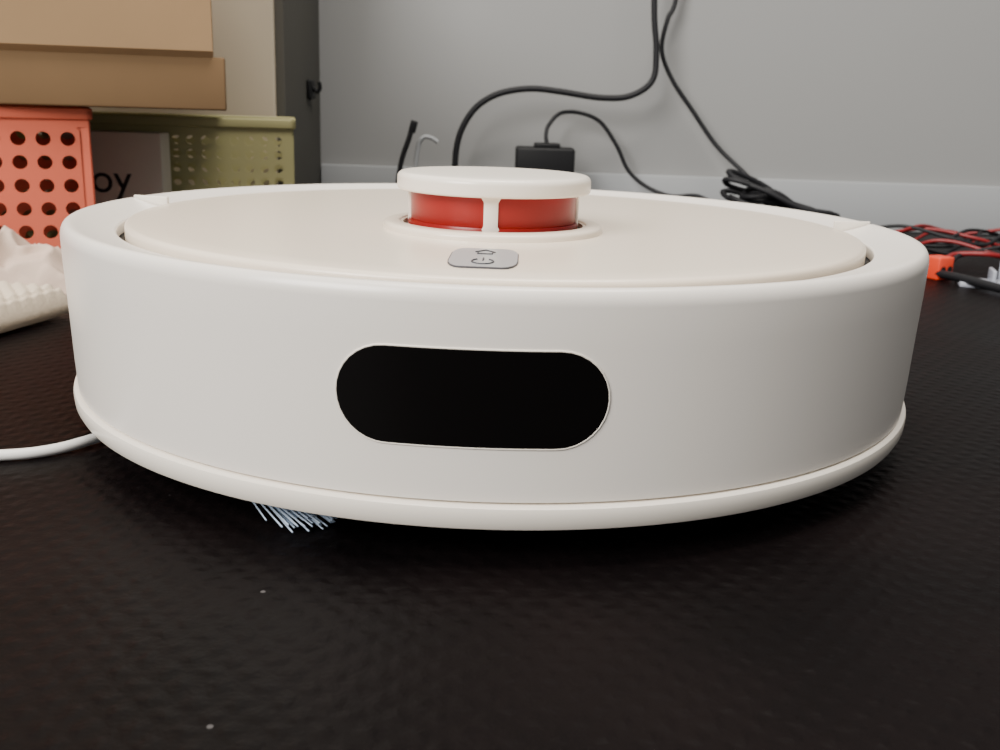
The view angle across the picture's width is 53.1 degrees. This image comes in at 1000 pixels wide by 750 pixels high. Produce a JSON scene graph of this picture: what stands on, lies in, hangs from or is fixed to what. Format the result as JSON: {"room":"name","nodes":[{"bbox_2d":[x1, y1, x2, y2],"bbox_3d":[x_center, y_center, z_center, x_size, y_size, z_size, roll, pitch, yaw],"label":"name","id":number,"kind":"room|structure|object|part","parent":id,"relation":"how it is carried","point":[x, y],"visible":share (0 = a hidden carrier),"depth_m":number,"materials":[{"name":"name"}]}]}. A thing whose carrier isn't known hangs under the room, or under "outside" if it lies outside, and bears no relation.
{"room":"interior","nodes":[
{"label":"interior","id":0,"kind":"room"},
{"bbox_2d":[0,0,278,215],"bbox_3d":[-0.440,-1.090,0.830,0.505,1.900,0.194,2,15,0],"label":"wall","id":1,"kind":"structure","parent":0,"point":[243,30],"depth_m":0.94,"materials":[{"name":"white paint"}]},
{"bbox_2d":[274,0,320,184],"bbox_3d":[-0.183,-1.083,0.833,0.009,1.900,0.192,2,15,0],"label":"door frame","id":2,"kind":"structure","parent":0,"point":[296,22],"depth_m":1.03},
{"bbox_2d":[307,80,321,98],"bbox_3d":[-0.198,-0.306,1.072,0.014,0.020,0.030,2,15,0],"label":"wall hook","id":3,"kind":"object","parent":2,"relation":"attached to","point":[312,91],"depth_m":1.07,"materials":[{"name":"black metal"}]},
{"bbox_2d":[515,142,574,172],"bbox_3d":[0.048,-0.228,1.099,0.064,0.052,0.040,2,15,0],"label":"power adapter","id":4,"kind":"object","parent":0,"point":[545,156],"depth_m":1.08,"materials":[{"name":"black plastic"}]},
{"bbox_2d":[319,0,999,234],"bbox_3d":[0.015,-0.754,1.082,4.400,2.650,0.116,2,15,0],"label":"wall","id":5,"kind":"structure","parent":0,"point":[880,91],"depth_m":1.14,"materials":[{"name":"grey paint"}]},
{"bbox_2d":[321,164,999,234],"bbox_3d":[0.994,-0.179,1.174,2.405,0.056,0.006,2,15,0],"label":"baseboard","id":6,"kind":"structure","parent":5,"relation":"attached to","point":[958,208],"depth_m":1.16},
{"bbox_2d":[659,0,839,216],"bbox_3d":[0.293,-0.445,1.026,0.252,0.599,0.097,9,17,26],"label":"cable coil","id":7,"kind":"object","parent":5,"relation":"hanging from","point":[756,191],"visible":0.38,"depth_m":1.08,"materials":[{"name":"black"}]},
{"bbox_3d":[-0.030,0.960,-0.081,4.400,0.050,3.260,2,15,0],"label":"floor","id":8,"kind":"structure","parent":0,"visible":0},
{"bbox_2d":[0,233,999,749],"bbox_3d":[-0.016,0.397,0.427,2.200,0.770,1.736,2,15,0],"label":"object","id":9,"kind":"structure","parent":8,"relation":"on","point":[142,608],"depth_m":0.27,"materials":[{"name":"black plastic"}]},
{"bbox_2d":[0,281,68,332],"bbox_3d":[-0.349,-0.040,0.556,0.170,0.020,0.115,6,16,13],"label":"pad","id":10,"kind":"object","parent":9,"relation":"on","point":[21,305],"visible":1,"depth_m":0.57,"materials":[{"name":"white fabric"}]},
{"bbox_2d":[0,225,66,295],"bbox_3d":[-0.324,-0.074,0.646,0.103,0.041,0.053,-1,15,-11],"label":"crumpled cloth","id":11,"kind":"object","parent":10,"relation":"on","point":[24,262],"visible":0.76,"depth_m":0.64,"materials":[{"name":"white fabric"}]},
{"bbox_2d":[0,104,95,248],"bbox_3d":[-0.424,-0.130,0.696,0.266,0.118,0.106,-5,16,-23],"label":"plastic basket","id":12,"kind":"object","parent":9,"relation":"on","point":[30,120],"visible":0.65,"depth_m":0.69,"materials":[{"name":"plastic"}]},
{"bbox_3d":[-0.444,-0.142,0.740,0.260,0.117,0.002,-5,16,-23],"label":"panel","id":13,"kind":"part","parent":12,"relation":"part of","materials":[{"name":"plastic"}]},
{"bbox_3d":[-0.305,-0.139,0.746,0.002,0.117,0.100,-5,16,-23],"label":"panel","id":14,"kind":"part","parent":12,"relation":"part of","materials":[{"name":"orange plastic"}]},
{"bbox_2d":[0,0,226,110],"bbox_3d":[-0.419,-0.296,0.717,0.420,0.190,0.229,-2,16,-16],"label":"cardboard box","id":15,"kind":"object","parent":12,"relation":"on","point":[146,54],"visible":1,"depth_m":0.67,"materials":[{"name":"brown cardboard"}]},
{"bbox_2d":[0,433,100,460],"bbox_3d":[-0.264,0.026,0.357,0.320,0.005,0.042,-2,16,-14],"label":"charging cable","id":16,"kind":"object","parent":9,"relation":"on","point":[84,441],"visible":0.42,"depth_m":0.36,"materials":[{"name":"white plastic"}]},
{"bbox_2d":[0,111,295,238],"bbox_3d":[-0.319,-0.172,0.877,0.276,0.112,0.114,-1,16,-12],"label":"plastic basket","id":17,"kind":"object","parent":9,"relation":"on","point":[227,147],"visible":0.32,"depth_m":0.83,"materials":[{"name":"plastic"}]},
{"bbox_3d":[-0.321,-0.120,0.891,0.270,0.002,0.108,-1,16,-12],"label":"panel","id":18,"kind":"part","parent":17,"relation":"part of","materials":[{"name":"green plastic"}]},
{"bbox_2d":[61,130,171,213],"bbox_3d":[-0.307,-0.146,0.807,0.079,0.099,0.023,2,15,0],"label":"carton","id":19,"kind":"object","parent":17,"relation":"in","point":[126,164],"visible":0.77,"depth_m":0.79,"materials":[{"name":"grey cardboard"}]},
{"bbox_3d":[-0.330,-0.185,0.928,0.270,0.110,0.002,-1,16,-12],"label":"panel","id":20,"kind":"part","parent":17,"relation":"part of","materials":[{"name":"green plastic"}]},
{"bbox_3d":[-0.187,-0.174,0.904,0.002,0.110,0.108,-1,16,-12],"label":"panel","id":21,"kind":"part","parent":17,"relation":"part of","materials":[{"name":"green plastic"}]},
{"bbox_2d":[395,120,438,182],"bbox_3d":[-0.087,-0.205,1.027,0.047,0.109,0.015,2,15,0],"label":"cable","id":22,"kind":"object","parent":9,"relation":"on","point":[413,124],"visible":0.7,"depth_m":1.02,"materials":[{"name":"black plastic"}]},
{"bbox_2d":[60,166,928,532],"bbox_3d":[-0.002,-0.040,0.445,0.352,0.104,0.352,2,15,1],"label":"vacuum cleaner","id":23,"kind":"object","parent":9,"relation":"on","point":[461,347],"visible":1,"depth_m":0.30,"materials":[{"name":"white plastic"}]},
{"bbox_3d":[-0.005,-0.037,0.322,0.022,0.002,0.039,2,15,1],"label":"button plate","id":24,"kind":"part","parent":23,"relation":"part of","materials":[{"name":"grey plastic"}]},
{"bbox_3d":[-0.001,-0.065,0.438,0.306,0.009,0.306,2,15,1],"label":"lid","id":25,"kind":"part","parent":23,"relation":"part of","materials":[{"name":"beige plastic"}]},
{"bbox_2d":[452,0,658,165],"bbox_3d":[0.047,-0.470,1.050,0.259,0.620,0.050,-1,15,-11],"label":"power cord","id":26,"kind":"object","parent":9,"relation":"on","point":[654,17],"visible":0.8,"depth_m":1.09,"materials":[{"name":"black plastic"}]},
{"bbox_2d":[544,110,708,198],"bbox_3d":[0.154,-0.230,1.117,0.213,0.124,0.040,2,15,0],"label":"cord","id":27,"kind":"object","parent":9,"relation":"on","point":[577,112],"visible":0.77,"depth_m":1.12,"materials":[{"name":"black plastic"}]},
{"bbox_2d":[881,224,999,292],"bbox_3d":[0.465,-0.089,0.824,0.276,0.031,0.403,2,15,0],"label":"wire bundle","id":28,"kind":"object","parent":9,"relation":"on","point":[969,241],"visible":0.66,"depth_m":0.93,"materials":[{"name":"red"}]},
{"bbox_2d":[927,255,953,279],"bbox_3d":[0.367,-0.091,0.843,0.018,0.019,0.023,-6,17,-28],"label":"connector","id":29,"kind":"object","parent":9,"relation":"on","point":[937,263],"visible":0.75,"depth_m":0.83,"materials":[{"name":"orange plastic"}]},
{"bbox_3d":[0.415,-0.080,0.804,0.085,0.020,0.032,6,16,16],"label":"plastic bracket","id":30,"kind":"part","parent":9,"relation":"part of","materials":[{"name":"plastic"}]},
{"bbox_3d":[0.415,-0.072,0.807,0.085,0.004,0.032,6,16,16],"label":"plate","id":31,"kind":"part","parent":9,"relation":"part of","materials":[{"name":"grey plastic"}]}
]}

